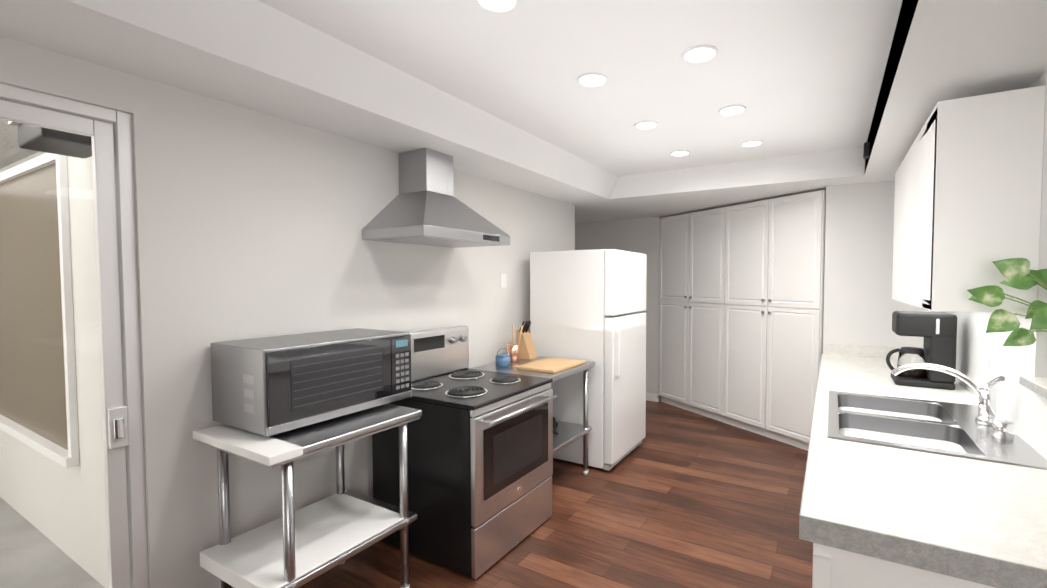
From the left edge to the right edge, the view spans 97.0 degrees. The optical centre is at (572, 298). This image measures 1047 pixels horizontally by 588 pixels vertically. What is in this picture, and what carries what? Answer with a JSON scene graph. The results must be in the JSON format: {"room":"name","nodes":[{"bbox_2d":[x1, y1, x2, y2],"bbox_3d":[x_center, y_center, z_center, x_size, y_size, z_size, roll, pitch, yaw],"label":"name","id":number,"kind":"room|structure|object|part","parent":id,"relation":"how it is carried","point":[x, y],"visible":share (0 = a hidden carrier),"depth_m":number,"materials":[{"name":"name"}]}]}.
{"room":"kitchen","nodes":[
{"label":"kitchen","id":0,"kind":"room"},
{"bbox_2d":[0,119,38,168],"bbox_3d":[-4.000,-0.856,1.914,3.750,0.100,2.470,1,3,29],"label":"ceiling","id":1,"kind":"structure","parent":0,"point":[14,150],"depth_m":2.53,"materials":[{"name":"white paint"}]},
{"bbox_2d":[0,497,104,587],"bbox_3d":[-4.000,1.522,2.005,3.750,0.100,2.470,1,3,29],"label":"floor","id":2,"kind":"structure","parent":0,"point":[67,578],"depth_m":2.54,"materials":[{"name":"concrete"}]},
{"bbox_2d":[0,151,108,587],"bbox_3d":[-3.345,0.296,2.921,3.550,2.280,0.150,1,3,29],"label":"wall","id":3,"kind":"structure","parent":0,"point":[35,500],"depth_m":2.40,"materials":[{"name":"white paint"}]},
{"bbox_2d":[0,153,79,467],"bbox_3d":[-3.386,0.040,2.819,1.730,1.660,0.049,1,3,29],"label":"window","id":4,"kind":"structure","parent":3,"relation":"in","point":[31,299],"depth_m":2.69,"materials":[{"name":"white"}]},
{"bbox_3d":[-3.381,-0.765,2.796,1.730,0.050,0.029,1,3,29],"label":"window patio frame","id":5,"kind":"part","parent":4,"relation":"part of","materials":[{"name":"white"}]},
{"bbox_2d":[8,121,91,158],"bbox_3d":[-2.199,-0.729,1.991,0.380,0.159,0.240,1,3,29],"label":"door closer","id":6,"kind":"object","parent":3,"relation":"attached to","point":[53,144],"depth_m":1.93,"materials":[{"name":"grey metal"}]},
{"bbox_2d":[0,36,574,587],"bbox_3d":[-1.472,0.123,2.470,0.150,2.660,5.850,1,3,29],"label":"wall","id":7,"kind":"structure","parent":0,"point":[251,224],"depth_m":2.19,"materials":[{"name":"paint"}]},
{"bbox_2d":[0,83,115,123],"bbox_3d":[-2.252,-0.680,1.050,0.110,0.045,1.764,1,3,29],"label":"door frame","id":8,"kind":"structure","parent":7,"relation":"attached to","point":[14,94],"depth_m":1.65,"materials":[{"name":"white wood"}]},
{"bbox_2d":[362,148,509,247],"bbox_3d":[-0.829,-0.637,2.909,0.511,0.571,0.765,1,3,29],"label":"range hood","id":9,"kind":"object","parent":7,"relation":"attached to","point":[424,206],"visible":1,"depth_m":2.82,"materials":[{"name":"silver metal"}]},
{"bbox_2d":[500,273,505,287],"bbox_3d":[-0.584,-0.151,3.883,0.006,0.120,0.080,1,3,29],"label":"light switch","id":10,"kind":"object","parent":7,"relation":"attached to","point":[502,280],"visible":1,"depth_m":3.87,"materials":[{"name":"white plastic"}]},
{"bbox_2d":[0,0,1046,222],"bbox_3d":[-0.633,-1.081,3.071,5.840,0.300,7.800,1,3,29],"label":"ceiling","id":11,"kind":"structure","parent":0,"point":[260,36],"depth_m":1.98,"materials":[{"name":"paint"}]},
{"bbox_2d":[863,142,869,158],"bbox_3d":[1.951,-0.983,3.058,0.034,0.095,0.060,1,3,29],"label":"ceiling sensor","id":12,"kind":"object","parent":11,"relation":"attached to","point":[866,151],"visible":1,"depth_m":3.03,"materials":[{"name":"black plastic"}]},
{"bbox_2d":[299,400,812,587],"bbox_3d":[1.738,1.511,2.297,5.970,0.100,8.600,1,3,29],"label":"floor","id":13,"kind":"structure","parent":0,"point":[677,497],"depth_m":2.90,"materials":[{"name":"brown wood"}]},
{"bbox_2d":[193,403,421,587],"bbox_3d":[-1.184,1.012,2.151,0.596,0.908,0.724,1,3,29],"label":"prep table","id":14,"kind":"object","parent":13,"relation":"on","point":[290,548],"visible":0.92,"depth_m":2.01,"materials":[{"name":"silver metal"}]},
{"bbox_3d":[-1.099,1.030,1.790,0.040,0.830,0.040,1,3,29],"label":"leg","id":15,"kind":"part","parent":14,"relation":"part of","materials":[{"name":"silver metal"}]},
{"bbox_2d":[210,328,411,436],"bbox_3d":[-1.229,0.369,2.254,0.446,0.365,0.736,1,3,29],"label":"microwave","id":16,"kind":"object","parent":14,"relation":"on","point":[270,386],"visible":1,"depth_m":2.01,"materials":[{"name":"silver metal"}]},
{"bbox_3d":[-1.073,0.355,2.095,0.012,0.300,0.588,1,3,29],"label":"door","id":17,"kind":"part","parent":16,"relation":"part of","materials":[{"name":"black glass"}]},
{"bbox_3d":[-1.058,0.358,2.109,0.002,0.212,0.450,1,3,29],"label":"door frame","id":18,"kind":"part","parent":16,"relation":"part of","materials":[{"name":"grey glass"}]},
{"bbox_3d":[-0.897,0.343,2.409,0.012,0.300,0.125,1,3,29],"label":"panel","id":19,"kind":"part","parent":16,"relation":"part of","materials":[{"name":"black glass"}]},
{"bbox_2d":[206,489,417,587],"bbox_3d":[-1.183,1.101,2.156,0.550,0.030,0.680,1,3,29],"label":"shelf","id":20,"kind":"object","parent":14,"relation":"attached to","point":[329,531],"depth_m":2.07,"materials":[{"name":"silver metal"}]},
{"bbox_3d":[-0.830,1.012,2.270,0.040,0.830,0.040,1,3,29],"label":"leg","id":21,"kind":"part","parent":14,"relation":"part of","materials":[{"name":"silver metal"}]},
{"bbox_2d":[372,325,557,578],"bbox_3d":[-0.629,0.827,2.847,0.858,1.225,0.763,1,3,29],"label":"stove","id":22,"kind":"object","parent":13,"relation":"on","point":[480,457],"visible":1,"depth_m":2.56,"materials":[{"name":"black metal"}]},
{"bbox_3d":[-0.815,0.286,3.169,0.030,0.048,0.048,1,3,29],"label":"knob","id":23,"kind":"part","parent":22,"relation":"part of","materials":[{"name":"silver metal"}]},
{"bbox_2d":[372,367,552,410],"bbox_3d":[-0.659,0.535,2.853,0.790,0.023,0.763,1,3,29],"label":"cooktop","id":24,"kind":"object","parent":22,"relation":"in","point":[462,388],"depth_m":2.71,"materials":[{"name":"black"}]},
{"bbox_3d":[-0.766,0.283,3.256,0.030,0.048,0.048,1,3,29],"label":"knob","id":25,"kind":"part","parent":22,"relation":"part of","materials":[{"name":"silver metal"}]},
{"bbox_3d":[-0.439,0.642,2.386,0.055,0.020,0.019,1,3,29],"label":"handle post","id":26,"kind":"part","parent":22,"relation":"part of","materials":[{"name":"silver metal"}]},
{"bbox_3d":[-0.326,0.878,2.678,0.035,0.565,0.749,1,3,29],"label":"door","id":27,"kind":"part","parent":22,"relation":"part of","materials":[{"name":"silver metal"}]},
{"bbox_3d":[-0.328,1.302,2.696,0.030,0.263,0.749,1,3,29],"label":"drawer","id":28,"kind":"part","parent":22,"relation":"part of","materials":[{"name":"silver metal"}]},
{"bbox_3d":[-0.309,0.859,2.668,0.003,0.375,0.625,1,3,29],"label":"door glass","id":29,"kind":"part","parent":22,"relation":"part of","materials":[{"name":"black glass"}]},
{"bbox_3d":[-0.307,0.861,2.667,0.002,0.270,0.475,1,3,29],"label":"door glass","id":30,"kind":"part","parent":22,"relation":"part of","materials":[{"name":"grey glass"}]},
{"bbox_3d":[-0.267,0.632,2.636,0.026,0.026,0.655,1,3,29],"label":"handle","id":31,"kind":"part","parent":22,"relation":"part of","materials":[{"name":"silver metal"}]},
{"bbox_3d":[-0.143,0.622,2.913,0.055,0.020,0.019,1,3,29],"label":"handle post","id":32,"kind":"part","parent":22,"relation":"part of","materials":[{"name":"silver metal"}]},
{"bbox_2d":[470,356,594,475],"bbox_3d":[-0.290,0.960,3.557,0.680,0.905,0.735,1,3,29],"label":"prep table","id":33,"kind":"object","parent":13,"relation":"on","point":[568,432],"visible":0.21,"depth_m":3.55,"materials":[{"name":"silver metal"}]},
{"bbox_2d":[495,348,509,366],"bbox_3d":[-0.527,0.440,3.483,0.116,0.137,0.114,1,3,29],"label":"pot","id":34,"kind":"object","parent":33,"relation":"on","point":[502,360],"visible":1,"depth_m":3.44,"materials":[{"name":"blue ceramic"}]},
{"bbox_3d":[-0.527,0.427,3.483,0.114,0.015,0.114,1,3,29],"label":"lid","id":35,"kind":"part","parent":34,"relation":"part of","materials":[{"name":"blue ceramic"}]},
{"bbox_2d":[507,325,522,362],"bbox_3d":[-0.463,0.356,3.660,0.119,0.290,0.117,1,3,29],"label":"utensil crock","id":36,"kind":"object","parent":33,"relation":"on","point":[513,349],"visible":0.98,"depth_m":3.62,"materials":[{"name":"orange metal"}]},
{"bbox_2d":[516,320,537,359],"bbox_3d":[-0.378,0.339,3.826,0.140,0.313,0.110,1,3,29],"label":"knife block","id":37,"kind":"object","parent":33,"relation":"on","point":[527,350],"visible":0.9,"depth_m":3.80,"materials":[{"name":"brown wood"}]},
{"bbox_3d":[-0.417,0.230,3.798,0.059,0.092,0.016,1,3,29],"label":"handle","id":38,"kind":"part","parent":37,"relation":"part of","materials":[{"name":"black plastic"}]},
{"bbox_3d":[-0.398,0.229,3.833,0.059,0.092,0.016,1,3,29],"label":"handle","id":39,"kind":"part","parent":37,"relation":"part of","materials":[{"name":"black plastic"}]},
{"bbox_3d":[-0.390,0.241,3.806,0.059,0.092,0.016,1,3,29],"label":"handle","id":40,"kind":"part","parent":37,"relation":"part of","materials":[{"name":"black plastic"}]},
{"bbox_3d":[-0.378,0.227,3.868,0.059,0.092,0.016,1,3,29],"label":"handle","id":41,"kind":"part","parent":37,"relation":"part of","materials":[{"name":"black plastic"}]},
{"bbox_3d":[-0.370,0.240,3.841,0.059,0.092,0.016,1,3,29],"label":"handle","id":42,"kind":"part","parent":37,"relation":"part of","materials":[{"name":"black plastic"}]},
{"bbox_2d":[473,415,592,458],"bbox_3d":[-0.290,1.047,3.560,0.640,0.030,0.695,1,3,29],"label":"shelf","id":43,"kind":"object","parent":33,"relation":"attached to","point":[568,432],"depth_m":3.55,"materials":[{"name":"silver metal"}]},
{"bbox_2d":[516,357,585,372],"bbox_3d":[-0.155,0.498,3.483,0.330,0.021,0.480,1,3,29],"label":"cutting board","id":44,"kind":"object","parent":33,"relation":"on","point":[551,365],"visible":0.98,"depth_m":3.42,"materials":[{"name":"brown wood"}]},
{"bbox_2d":[553,417,558,434],"bbox_3d":[-0.213,0.985,3.535,0.457,0.095,0.379,1,3,29],"label":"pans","id":45,"kind":"object","parent":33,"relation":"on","point":[555,424],"visible":0.23,"depth_m":3.56,"materials":[{"name":"black metal"}]},
{"bbox_3d":[0.105,0.958,3.659,0.040,0.830,0.040,1,3,29],"label":"leg","id":46,"kind":"part","parent":33,"relation":"part of","materials":[{"name":"silver metal"}]},
{"bbox_2d":[530,249,646,470],"bbox_3d":[0.177,0.488,4.171,0.835,1.800,0.765,1,3,29],"label":"fridge","id":47,"kind":"object","parent":13,"relation":"on","point":[588,305],"visible":0.94,"depth_m":3.83,"materials":[{"name":"white metal"}]},
{"bbox_3d":[0.362,-0.053,3.668,0.040,0.320,0.035,1,3,29],"label":"handle","id":48,"kind":"part","parent":47,"relation":"part of","materials":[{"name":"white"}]},
{"bbox_3d":[0.362,0.407,3.686,0.040,0.440,0.035,1,3,29],"label":"handle","id":49,"kind":"part","parent":47,"relation":"part of","materials":[{"name":"white plastic"}]},
{"bbox_3d":[0.470,-0.140,3.982,0.081,0.530,0.761,1,3,29],"label":"door","id":50,"kind":"part","parent":47,"relation":"part of","materials":[{"name":"white metal"}]},
{"bbox_3d":[0.470,0.732,4.016,0.081,1.185,0.761,1,3,29],"label":"door","id":51,"kind":"part","parent":47,"relation":"part of","materials":[{"name":"white metal"}]},
{"bbox_2d":[658,190,825,450],"bbox_3d":[1.819,0.184,5.053,0.495,2.340,2.106,-1,3,-30],"label":"pantry","id":52,"kind":"object","parent":13,"relation":"on","point":[741,301],"visible":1,"depth_m":4.69,"materials":[{"name":"white wood"}]},
{"bbox_3d":[1.235,0.636,5.644,0.020,1.201,0.518,-1,3,-30],"label":"door","id":53,"kind":"part","parent":52,"relation":"part of","materials":[{"name":"white wood"}]},
{"bbox_3d":[1.235,-0.483,5.601,0.020,1.024,0.518,-1,3,-30],"label":"door","id":54,"kind":"part","parent":52,"relation":"part of","materials":[{"name":"white wood"}]},
{"bbox_3d":[1.502,0.654,5.191,0.020,1.201,0.518,-1,3,-30],"label":"door","id":55,"kind":"part","parent":52,"relation":"part of","materials":[{"name":"white wood"}]},
{"bbox_3d":[1.502,-0.466,5.148,0.020,1.024,0.518,-1,3,-30],"label":"door","id":56,"kind":"part","parent":52,"relation":"part of","materials":[{"name":"white wood"}]},
{"bbox_3d":[1.769,0.671,4.737,0.020,1.201,0.518,-1,3,-30],"label":"door","id":57,"kind":"part","parent":52,"relation":"part of","materials":[{"name":"white wood"}]},
{"bbox_3d":[1.769,-0.449,4.694,0.020,1.024,0.518,-1,3,-30],"label":"door","id":58,"kind":"part","parent":52,"relation":"part of","materials":[{"name":"white wood"}]},
{"bbox_3d":[2.036,0.689,4.284,0.020,1.201,0.518,-1,3,-30],"label":"door","id":59,"kind":"part","parent":52,"relation":"part of","materials":[{"name":"white wood"}]},
{"bbox_3d":[2.036,-0.431,4.241,0.020,1.024,0.518,-1,3,-30],"label":"door","id":60,"kind":"part","parent":52,"relation":"part of","materials":[{"name":"white wood"}]},
{"bbox_2d":[799,343,1046,587],"bbox_3d":[1.730,0.878,2.464,0.767,1.152,3.172,1,3,29],"label":"countertop","id":61,"kind":"structure","parent":13,"relation":"on","point":[912,487],"depth_m":1.44,"materials":[{"name":"white stone"}]},
{"bbox_2d":[886,311,956,389],"bbox_3d":[2.142,0.306,2.856,0.328,0.442,0.265,1,3,29],"label":"coffee maker","id":62,"kind":"object","parent":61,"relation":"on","point":[937,331],"visible":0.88,"depth_m":2.74,"materials":[{"name":"black plastic"}]},
{"bbox_3d":[2.033,0.389,2.925,0.072,0.153,0.022,1,3,29],"label":"carafe handle","id":63,"kind":"part","parent":62,"relation":"part of","materials":[{"name":"black plastic"}]},
{"bbox_3d":[2.116,0.322,2.876,0.132,0.028,0.132,1,3,29],"label":"carafe lid","id":64,"kind":"part","parent":62,"relation":"part of","materials":[{"name":"black"}]},
{"bbox_2d":[827,390,1046,495],"bbox_3d":[1.554,0.642,2.104,0.683,0.182,0.908,1,3,29],"label":"sink","id":65,"kind":"object","parent":61,"relation":"in","point":[953,430],"depth_m":2.06,"materials":[{"name":"silver metal"}]},
{"bbox_2d":[890,362,1005,425],"bbox_3d":[1.720,0.432,2.135,0.382,0.235,0.318,1,3,29],"label":"faucet","id":66,"kind":"object","parent":61,"relation":"on","point":[987,393],"depth_m":2.07,"materials":[{"name":"silver metal"}]},
{"bbox_2d":[991,415,1014,440],"bbox_3d":[1.737,0.519,1.859,0.066,0.082,0.066,1,3,29],"label":"handle","id":67,"kind":"object","parent":61,"relation":"on","point":[1003,428],"depth_m":1.84,"materials":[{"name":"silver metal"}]},
{"bbox_2d":[258,0,902,175],"bbox_3d":[0.124,-1.138,1.955,2.250,0.100,4.900,1,3,29],"label":"ceiling","id":68,"kind":"structure","parent":0,"point":[796,77],"depth_m":2.17,"materials":[{"name":"paint"}]},
{"bbox_2d":[476,0,518,12],"bbox_3d":[-0.272,-1.073,1.652,0.156,0.014,0.156,1,3,29],"label":"recessed light","id":69,"kind":"object","parent":68,"relation":"in","point":[509,9],"visible":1,"depth_m":1.70,"materials":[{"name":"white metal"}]},
{"bbox_2d":[577,72,607,86],"bbox_3d":[0.101,-1.099,2.314,0.156,0.014,0.156,1,3,29],"label":"recessed light","id":70,"kind":"object","parent":68,"relation":"in","point":[590,74],"visible":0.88,"depth_m":2.28,"materials":[{"name":"white"}]},
{"bbox_2d":[634,120,657,129],"bbox_3d":[0.477,-1.125,2.985,0.156,0.014,0.156,1,3,29],"label":"recessed light","id":71,"kind":"object","parent":68,"relation":"in","point":[647,121],"visible":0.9,"depth_m":2.96,"materials":[{"name":"white"}]},
{"bbox_2d":[670,150,689,156],"bbox_3d":[0.850,-1.150,3.647,0.156,0.014,0.156,1,3,29],"label":"recessed light","id":72,"kind":"object","parent":68,"relation":"in","point":[688,152],"visible":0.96,"depth_m":3.62,"materials":[{"name":"white"}]},
{"bbox_2d":[682,45,717,63],"bbox_3d":[0.567,-1.089,2.052,0.156,0.014,0.156,1,3,29],"label":"recessed light","id":73,"kind":"object","parent":68,"relation":"in","point":[714,49],"visible":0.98,"depth_m":2.03,"materials":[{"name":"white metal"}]},
{"bbox_2d":[719,105,745,115],"bbox_3d":[0.944,-1.115,2.723,0.156,0.014,0.156,1,3,29],"label":"recessed light","id":74,"kind":"object","parent":68,"relation":"in","point":[730,106],"visible":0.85,"depth_m":2.70,"materials":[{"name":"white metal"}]},
{"bbox_2d":[741,140,762,146],"bbox_3d":[1.316,-1.140,3.385,0.156,0.014,0.156,1,3,29],"label":"recessed light","id":75,"kind":"object","parent":68,"relation":"in","point":[742,143],"visible":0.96,"depth_m":3.35,"materials":[{"name":"white"}]},
{"bbox_2d":[575,217,661,401],"bbox_3d":[-0.209,-0.038,6.678,3.090,2.660,0.150,1,3,29],"label":"wall","id":76,"kind":"structure","parent":0,"point":[639,235],"depth_m":5.95,"materials":[{"name":"paint"}]},
{"bbox_2d":[646,393,657,401],"bbox_3d":[-0.254,1.248,6.658,3.080,0.090,0.015,1,3,29],"label":"baseboard","id":77,"kind":"structure","parent":76,"relation":"attached to","point":[651,397],"depth_m":5.93,"materials":[{"name":"white wood"}]},
{"bbox_2d":[823,180,933,347],"bbox_3d":[2.524,0.211,3.843,0.760,2.380,0.050,1,3,29],"label":"wall","id":78,"kind":"structure","parent":0,"point":[861,305],"depth_m":3.86,"materials":[{"name":"white paint"}]},
{"bbox_2d":[823,343,932,361],"bbox_3d":[2.507,0.442,3.819,0.753,0.100,0.020,1,3,29],"label":"backsplash","id":79,"kind":"structure","parent":78,"relation":"attached to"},
{"bbox_2d":[934,69,1046,453],"bbox_3d":[2.146,0.272,2.251,0.140,2.380,3.200,1,3,29],"label":"wall","id":80,"kind":"structure","parent":0,"point":[1015,398],"depth_m":1.99,"materials":[{"name":"white paint"}]},
{"bbox_2d":[892,166,899,299],"bbox_3d":[2.284,-0.426,2.951,0.328,0.880,0.497,1,3,29],"label":"upper cabinet","id":81,"kind":"object","parent":80,"relation":"attached to","point":[896,239],"depth_m":3.09,"materials":[{"name":"white wood"}]},
{"bbox_2d":[896,139,915,303],"bbox_3d":[2.041,-0.409,2.519,0.328,0.880,0.496,1,3,29],"label":"upper cabinet","id":82,"kind":"object","parent":80,"relation":"attached to","point":[906,165],"depth_m":2.69,"materials":[{"name":"white wood"}]},
{"bbox_2d":[908,85,1045,312],"bbox_3d":[1.797,-0.392,2.086,0.328,0.880,0.497,1,3,29],"label":"upper cabinet","id":83,"kind":"object","parent":80,"relation":"attached to","point":[968,192],"depth_m":1.88,"materials":[{"name":"white wood"}]},
{"label":"door","id":84,"kind":"part","parent":83,"relation":"part of","materials":[{"name":"white wood"}]},
{"label":"door","id":85,"kind":"part","parent":83,"relation":"part of","materials":[{"name":"white wood"}]},
{"label":"door","id":86,"kind":"part","parent":83,"relation":"part of","materials":[{"name":"white wood"}]},
{"bbox_2d":[1019,376,1046,398],"bbox_3d":[1.693,0.345,1.262,0.400,0.030,1.090,1,3,29],"label":"shelf","id":87,"kind":"object","parent":80,"relation":"on","point":[1041,382],"depth_m":1.75,"materials":[{"name":"white"}]},
{"bbox_2d":[967,258,1046,345],"bbox_3d":[1.826,0.047,1.637,0.655,0.533,0.219,1,3,29],"label":"plant","id":88,"kind":"object","parent":87,"relation":"on","point":[1017,273],"visible":1,"depth_m":1.74,"materials":[{"name":"green plant"}]},
{"bbox_3d":[1.799,0.078,1.712,0.288,0.192,0.080,1,3,29],"label":"stem","id":89,"kind":"part","parent":88,"relation":"part of","materials":[{"name":"green plant"}]},
{"bbox_3d":[1.777,0.086,1.684,0.298,0.178,0.010,1,3,29],"label":"stem","id":90,"kind":"part","parent":88,"relation":"part of","materials":[{"name":"green plant"}]},
{"bbox_3d":[1.789,0.117,1.678,0.270,0.118,0.009,1,3,29],"label":"stem","id":91,"kind":"part","parent":88,"relation":"part of","materials":[{"name":"green plant"}]},
{"bbox_3d":[1.794,0.041,1.656,0.243,0.269,0.030,1,3,29],"label":"stem","id":92,"kind":"part","parent":88,"relation":"part of","materials":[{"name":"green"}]},
{"bbox_3d":[1.819,0.148,1.675,0.212,0.056,0.031,1,3,29],"label":"stem","id":93,"kind":"part","parent":88,"relation":"part of","materials":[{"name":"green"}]},
{"bbox_3d":[1.800,0.052,1.651,0.229,0.248,0.033,1,3,29],"label":"stem","id":94,"kind":"part","parent":88,"relation":"part of","materials":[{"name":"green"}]},
{"bbox_3d":[1.816,0.061,1.660,0.208,0.229,0.009,1,3,29],"label":"stem","id":95,"kind":"part","parent":88,"relation":"part of","materials":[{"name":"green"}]},
{"bbox_3d":[-2.031,1.436,1.489,0.035,0.069,0.803,1,3,29],"label":"wall","id":96,"kind":"structure","parent":0,"visible":0},
{"bbox_2d":[0,120,108,587],"bbox_3d":[-2.032,0.398,1.450,0.004,2.010,0.805,1,3,29],"label":"glass door","id":97,"kind":"structure","parent":96,"relation":"in","point":[50,362],"depth_m":1.68,"materials":[{"name":"clear glass"}]},
{"bbox_3d":[-2.253,1.495,1.133,0.110,0.020,1.764,1,3,29],"label":"door frame sill","id":98,"kind":"structure","parent":0,"visible":0},
{"bbox_2d":[91,120,130,587],"bbox_3d":[-1.821,0.388,1.824,0.035,2.139,0.055,1,3,29],"label":"door frame","id":99,"kind":"structure","parent":98,"relation":"on","point":[104,188],"depth_m":1.80,"materials":[{"name":"white wood"}]},
{"bbox_2d":[0,99,93,136],"bbox_3d":[-2.031,-0.637,1.409,0.035,0.060,0.803,1,3,29],"label":"door frame","id":100,"kind":"structure","parent":99,"relation":"attached to","point":[30,115],"depth_m":1.64,"materials":[{"name":"white wood"}]},
{"bbox_2d":[112,111,148,587],"bbox_3d":[-1.809,0.371,1.880,0.110,2.210,0.045,1,3,29],"label":"door frame","id":101,"kind":"structure","parent":99,"relation":"attached to","point":[128,291],"depth_m":1.84,"materials":[{"name":"white wood"}]},
{"bbox_2d":[107,406,128,449],"bbox_3d":[-1.794,0.508,1.820,0.020,0.160,0.055,1,3,29],"label":"latch plate","id":102,"kind":"object","parent":101,"relation":"attached to","point":[116,412],"visible":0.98,"depth_m":1.81,"materials":[{"name":"silver metal"}]},
{"bbox_2d":[113,417,124,438],"bbox_3d":[-1.780,0.509,1.809,0.015,0.080,0.030,1,3,29],"label":"door latch","id":103,"kind":"object","parent":102,"relation":"attached to","point":[119,428],"visible":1,"depth_m":1.80,"materials":[{"name":"silver metal"}]}
]}

